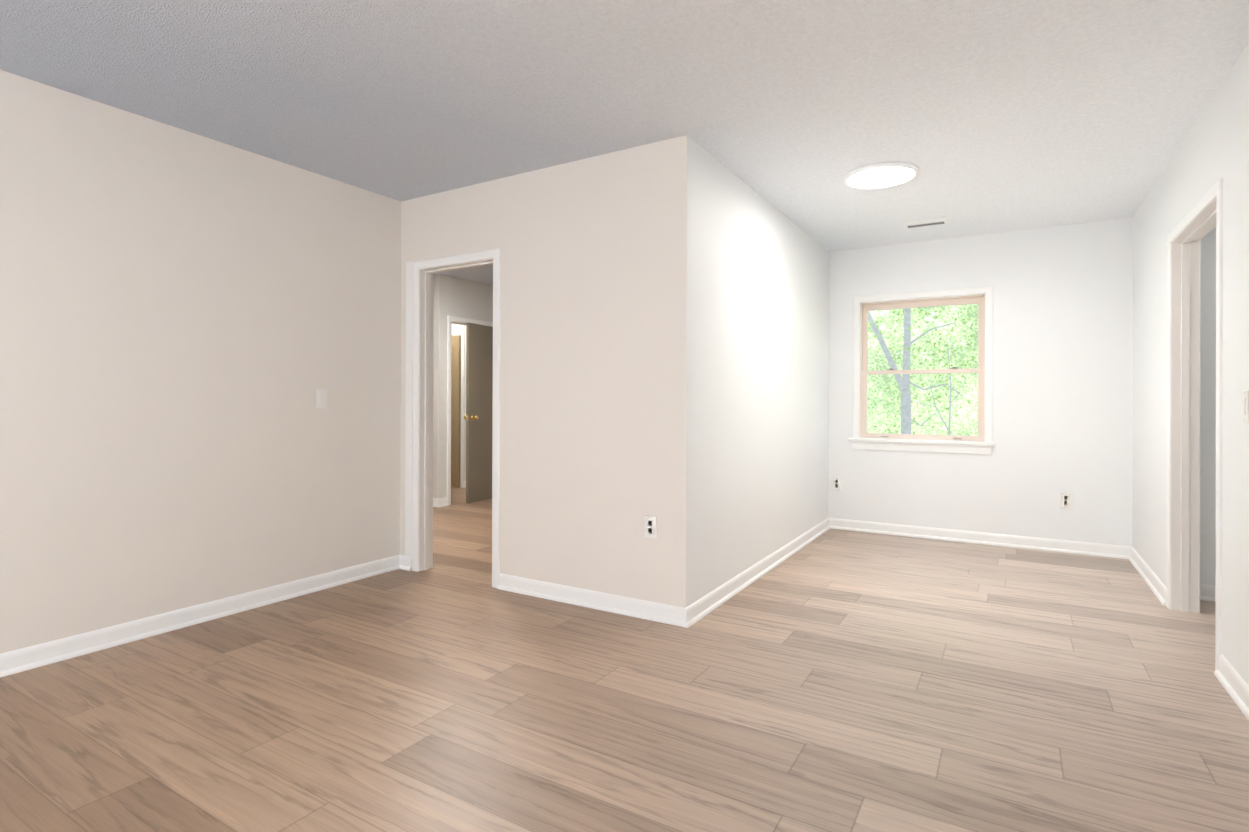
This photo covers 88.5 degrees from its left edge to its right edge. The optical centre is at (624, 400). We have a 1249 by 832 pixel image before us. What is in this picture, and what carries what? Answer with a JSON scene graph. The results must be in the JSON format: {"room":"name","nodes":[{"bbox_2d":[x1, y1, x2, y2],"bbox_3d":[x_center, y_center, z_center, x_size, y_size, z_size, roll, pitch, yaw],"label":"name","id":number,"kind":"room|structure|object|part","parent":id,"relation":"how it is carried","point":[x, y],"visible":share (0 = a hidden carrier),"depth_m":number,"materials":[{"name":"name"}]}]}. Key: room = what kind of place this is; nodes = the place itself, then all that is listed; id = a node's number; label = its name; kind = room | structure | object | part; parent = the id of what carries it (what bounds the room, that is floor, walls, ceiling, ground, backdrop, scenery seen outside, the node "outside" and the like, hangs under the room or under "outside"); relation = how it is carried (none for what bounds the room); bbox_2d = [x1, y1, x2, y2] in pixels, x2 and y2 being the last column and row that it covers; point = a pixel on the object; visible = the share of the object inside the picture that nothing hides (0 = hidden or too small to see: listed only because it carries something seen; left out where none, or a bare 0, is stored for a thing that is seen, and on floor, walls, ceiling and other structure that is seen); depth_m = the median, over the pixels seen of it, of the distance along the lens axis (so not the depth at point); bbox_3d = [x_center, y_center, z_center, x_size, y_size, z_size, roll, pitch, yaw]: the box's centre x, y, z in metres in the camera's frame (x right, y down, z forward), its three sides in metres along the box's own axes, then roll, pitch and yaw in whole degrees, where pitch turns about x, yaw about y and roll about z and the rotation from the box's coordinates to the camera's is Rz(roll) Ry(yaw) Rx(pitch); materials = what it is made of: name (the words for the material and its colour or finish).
{"room":"empty living room","nodes":[
{"label":"empty living room","id":0,"kind":"room"},
{"bbox_2d":[0,70,400,653],"bbox_3d":[-2.913,-0.112,2.028,0.110,2.440,5.315,0,0,31],"label":"wall","id":1,"kind":"structure","parent":0,"point":[190,323],"depth_m":3.13,"materials":[{"name":"white paint"}]},
{"bbox_2d":[0,554,411,677],"bbox_3d":[-2.817,1.065,1.966,0.125,0.088,5.316,0,0,31],"label":"baseboard","id":2,"kind":"structure","parent":1,"relation":"attached to","point":[31,657],"depth_m":3.13,"materials":[{"name":"white wood"}]},
{"bbox_2d":[316,389,326,407],"bbox_3d":[-1.784,-0.011,3.783,0.009,0.114,0.070,0,0,31],"label":"light switch","id":3,"kind":"object","parent":1,"relation":"attached to","point":[321,398],"visible":1,"depth_m":3.78,"materials":[{"name":"white plastic"}]},
{"bbox_2d":[451,324,465,486],"bbox_3d":[-2.233,-0.102,8.366,1.990,2.440,0.110,0,0,31],"label":"wall","id":4,"kind":"structure","parent":0,"point":[458,327],"depth_m":8.18,"materials":[{"name":"white paint"}]},
{"bbox_2d":[451,335,460,486],"bbox_3d":[-2.372,0.141,8.360,0.614,1.937,0.038,0,0,31],"label":"door","id":5,"kind":"structure","parent":4,"relation":"in","point":[455,407],"depth_m":8.21,"materials":[{"name":"beige wood"}]},
{"bbox_2d":[452,330,464,487],"bbox_3d":[-2.364,0.109,8.372,0.736,2.018,0.013,0,0,31],"label":"door frame","id":6,"kind":"structure","parent":4,"relation":"attached to","point":[461,332],"depth_m":8.19,"materials":[{"name":"white wood"}]},
{"bbox_2d":[433,274,492,497],"bbox_3d":[-1.541,-0.100,7.481,0.110,2.440,1.730,0,0,31],"label":"wall","id":7,"kind":"structure","parent":0,"point":[459,297],"depth_m":6.77,"materials":[{"name":"white paint"}]},
{"bbox_2d":[433,497,447,506],"bbox_3d":[-2.811,1.071,7.282,2.125,0.088,0.133,0,0,31],"label":"baseboard","id":8,"kind":"structure","parent":7,"relation":"attached to","point":[439,502],"depth_m":6.73,"materials":[{"name":"white wood"}]},
{"bbox_2d":[447,315,492,504],"bbox_3d":[-1.678,0.110,7.253,0.136,2.018,0.976,0,0,31],"label":"door frame","id":9,"kind":"structure","parent":7,"relation":"attached to","point":[451,320],"depth_m":6.82,"materials":[{"name":"white wood"}]},
{"bbox_2d":[464,323,492,502],"bbox_3d":[-1.540,0.139,7.247,0.169,1.945,0.732,0,0,25],"label":"hall door","id":10,"kind":"structure","parent":7,"relation":"in","point":[479,372],"depth_m":7.07,"materials":[{"name":"brown wood"}]},
{"bbox_3d":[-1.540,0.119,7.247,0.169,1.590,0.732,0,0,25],"label":"knob","id":11,"kind":"part","parent":10,"relation":"part of","materials":[{"name":"gold metal"}]},
{"bbox_2d":[400,135,686,607],"bbox_3d":[-2.167,-0.106,4.747,5.843,2.440,0.110,0,0,31],"label":"wall","id":12,"kind":"structure","parent":0,"point":[593,365],"depth_m":3.50,"materials":[{"name":"white paint"}]},
{"bbox_2d":[405,261,413,556],"bbox_3d":[-1.414,0.059,4.221,0.067,1.939,0.011,0,0,31],"label":"trim","id":13,"kind":"structure","parent":12,"relation":"attached to","point":[409,415],"depth_m":4.22,"materials":[{"name":"white"}]},
{"bbox_2d":[412,248,500,587],"bbox_3d":[-1.034,0.106,4.062,0.749,2.023,0.136,0,0,31],"label":"trim","id":14,"kind":"structure","parent":12,"relation":"attached to","point":[424,271],"depth_m":4.18,"materials":[{"name":"white wood"}]},
{"bbox_2d":[497,573,680,626],"bbox_3d":[-0.234,1.075,3.498,1.200,0.088,0.025,0,0,31],"label":"baseboard","id":15,"kind":"structure","parent":12,"relation":"attached to","point":[638,608],"depth_m":3.46,"materials":[{"name":"white wood"}]},
{"bbox_2d":[644,515,656,538],"bbox_3d":[0.133,0.650,3.287,0.070,0.114,0.008,0,0,31],"label":"electrical outlet","id":16,"kind":"object","parent":12,"relation":"attached to","point":[650,526],"visible":1,"depth_m":3.28,"materials":[{"name":"white plastic"}]},
{"bbox_2d":[0,487,1248,831],"bbox_3d":[-1.539,1.164,2.893,9.060,0.100,8.444,0,0,31],"label":"floor","id":17,"kind":"structure","parent":0,"point":[840,681],"depth_m":2.31,"materials":[{"name":"brown wood"}]},
{"bbox_2d":[0,0,1248,285],"bbox_3d":[-1.530,-1.376,2.896,9.060,0.100,8.444,0,0,31],"label":"ceiling","id":18,"kind":"structure","parent":0,"point":[992,116],"depth_m":2.71,"materials":[{"name":"white paint"}]},
{"bbox_2d":[843,161,918,189],"bbox_3d":[1.490,-1.302,3.735,0.410,0.023,0.410,0,0,31],"label":"recessed light","id":19,"kind":"object","parent":18,"relation":"in","point":[880,175],"visible":1,"depth_m":3.69,"materials":[{"name":"white plastic"}]},
{"bbox_2d":[847,167,914,187],"bbox_3d":[1.490,-1.302,3.735,0.368,0.020,0.368,0,0,31],"label":"diffuser","id":20,"kind":"object","parent":19,"relation":"attached to","point":[860,177],"depth_m":3.71,"materials":[{"name":"white plastic"}]},
{"bbox_2d":[901,216,948,228],"bbox_3d":[2.216,-1.304,4.728,0.300,0.012,0.200,0,0,31],"label":"ceiling vent","id":21,"kind":"object","parent":18,"relation":"in","point":[925,222],"visible":1,"depth_m":4.70,"materials":[{"name":"white metal"}]},
{"bbox_2d":[685,135,828,607],"bbox_3d":[1.040,-0.095,4.510,0.110,2.440,3.017,0,0,31],"label":"wall","id":22,"kind":"structure","parent":0,"point":[757,381],"depth_m":3.93,"materials":[{"name":"white paint"}]},
{"bbox_2d":[681,518,832,627],"bbox_3d":[1.059,1.081,4.416,0.025,0.088,2.933,0,0,31],"label":"baseboard","id":23,"kind":"structure","parent":22,"relation":"attached to","point":[695,612],"depth_m":3.88,"materials":[{"name":"white wood"}]},
{"bbox_2d":[828,217,1132,546],"bbox_3d":[2.795,-0.088,5.149,2.236,2.440,0.110,0,0,31],"label":"wall","id":24,"kind":"structure","parent":0,"point":[1062,358],"depth_m":4.92,"materials":[{"name":"white paint"}]},
{"bbox_2d":[833,477,840,489],"bbox_3d":[1.865,0.732,5.638,0.070,0.114,0.008,0,0,31],"label":"electrical outlet","id":25,"kind":"object","parent":24,"relation":"attached to","point":[836,483],"visible":1,"depth_m":5.63,"materials":[{"name":"white plastic"}]},
{"bbox_2d":[848,286,995,454],"bbox_3d":[2.451,-0.236,5.336,1.109,1.323,0.147,0,0,31],"label":"window","id":26,"kind":"structure","parent":24,"relation":"in","point":[953,446],"depth_m":5.30,"materials":[{"name":"white"}]},
{"bbox_3d":[2.463,0.022,5.335,0.611,0.585,0.038,0,0,31],"label":"window hardware","id":27,"kind":"part","parent":26,"relation":"part of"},
{"bbox_3d":[2.471,-0.256,5.357,0.941,1.166,0.070,0,0,31],"label":"window sashes","id":28,"kind":"part","parent":26,"relation":"part of","materials":[{"name":"beige wood"}]},
{"bbox_3d":[2.471,-0.246,5.357,0.853,1.070,0.036,0,0,31],"label":"glass","id":29,"kind":"part","parent":26,"relation":"part of","materials":[{"name":"clear glass"}]},
{"bbox_2d":[833,518,1124,558],"bbox_3d":[2.726,1.088,5.108,2.086,0.088,0.025,0,0,31],"label":"baseboard","id":30,"kind":"structure","parent":24,"relation":"attached to","point":[1065,546],"depth_m":5.04,"materials":[{"name":"white wood"}]},
{"bbox_2d":[1060,492,1071,507],"bbox_3d":[3.288,0.745,4.779,0.070,0.114,0.008,0,0,31],"label":"electrical outlet","id":31,"kind":"object","parent":24,"relation":"attached to","point":[1065,499],"visible":1,"depth_m":4.78,"materials":[{"name":"white plastic"}]},
{"bbox_2d":[1132,42,1248,685],"bbox_3d":[1.552,-0.097,1.032,0.110,2.440,8.224,0,0,31],"label":"wall","id":32,"kind":"structure","parent":0,"point":[1212,151],"depth_m":2.74,"materials":[{"name":"white paint"}]},
{"bbox_2d":[1125,546,1165,605],"bbox_3d":[3.280,1.088,4.032,0.025,0.088,1.189,0,0,31],"label":"baseboard","id":33,"kind":"structure","parent":32,"relation":"attached to","point":[1154,583],"depth_m":4.00,"materials":[{"name":"white wood"}]},
{"bbox_2d":[1166,178,1222,669],"bbox_3d":[2.766,0.110,3.044,0.136,2.038,1.031,0,0,31],"label":"door frame","id":34,"kind":"structure","parent":32,"relation":"attached to","point":[1200,220],"depth_m":3.42,"materials":[{"name":"white wood"}]},
{"bbox_2d":[1214,654,1248,720],"bbox_3d":[0.900,1.075,0.089,0.025,0.088,5.943,0,0,31],"label":"baseboard","id":35,"kind":"structure","parent":32,"relation":"attached to","point":[1232,681],"depth_m":2.38,"materials":[{"name":"white wood"}]},
{"bbox_2d":[1242,390,1248,421],"bbox_3d":[2.285,0.022,2.362,0.009,0.114,0.070,0,0,31],"label":"light switch","id":36,"kind":"object","parent":32,"relation":"attached to","point":[1245,406],"visible":1,"depth_m":2.35,"materials":[{"name":"white plastic"}]},
{"bbox_2d":[1200,227,1215,584],"bbox_3d":[3.570,-0.087,3.543,0.750,2.440,0.110,0,0,31],"label":"wall","id":37,"kind":"structure","parent":0,"point":[1208,436],"depth_m":3.62,"materials":[{"name":"white paint"}]},
{"bbox_2d":[1200,583,1215,601],"bbox_3d":[3.531,1.089,3.484,0.750,0.088,0.025,0,0,31],"label":"baseboard","id":38,"kind":"structure","parent":37,"relation":"attached to","point":[1207,592],"depth_m":3.62,"materials":[{"name":"white wood"}]},
{"label":"outside","id":39,"kind":"structure","parent":0,"visible":0},
{"bbox_2d":[867,304,977,435],"bbox_3d":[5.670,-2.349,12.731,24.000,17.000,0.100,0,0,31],"label":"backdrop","id":40,"kind":"structure","parent":39,"point":[920,398],"depth_m":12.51,"materials":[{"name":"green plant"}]},
{"bbox_3d":[3.689,5.240,9.483,24.000,0.200,7.666,0,0,31],"label":"ground","id":41,"kind":"structure","parent":39,"visible":0},
{"bbox_2d":[867,306,977,433],"bbox_3d":[4.291,0.144,10.787,3.843,10.002,3.180,0,0,31],"label":"forked tree","id":42,"kind":"object","parent":41,"relation":"on","point":[907,341],"depth_m":10.01,"materials":[{"name":"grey plant"}]},
{"bbox_2d":[909,350,966,434],"bbox_3d":[4.445,2.192,9.125,0.754,5.900,0.124,0,0,31],"label":"sapling","id":43,"kind":"object","parent":41,"relation":"on","point":[948,427],"depth_m":9.01,"materials":[{"name":"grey plant"}]}
]}

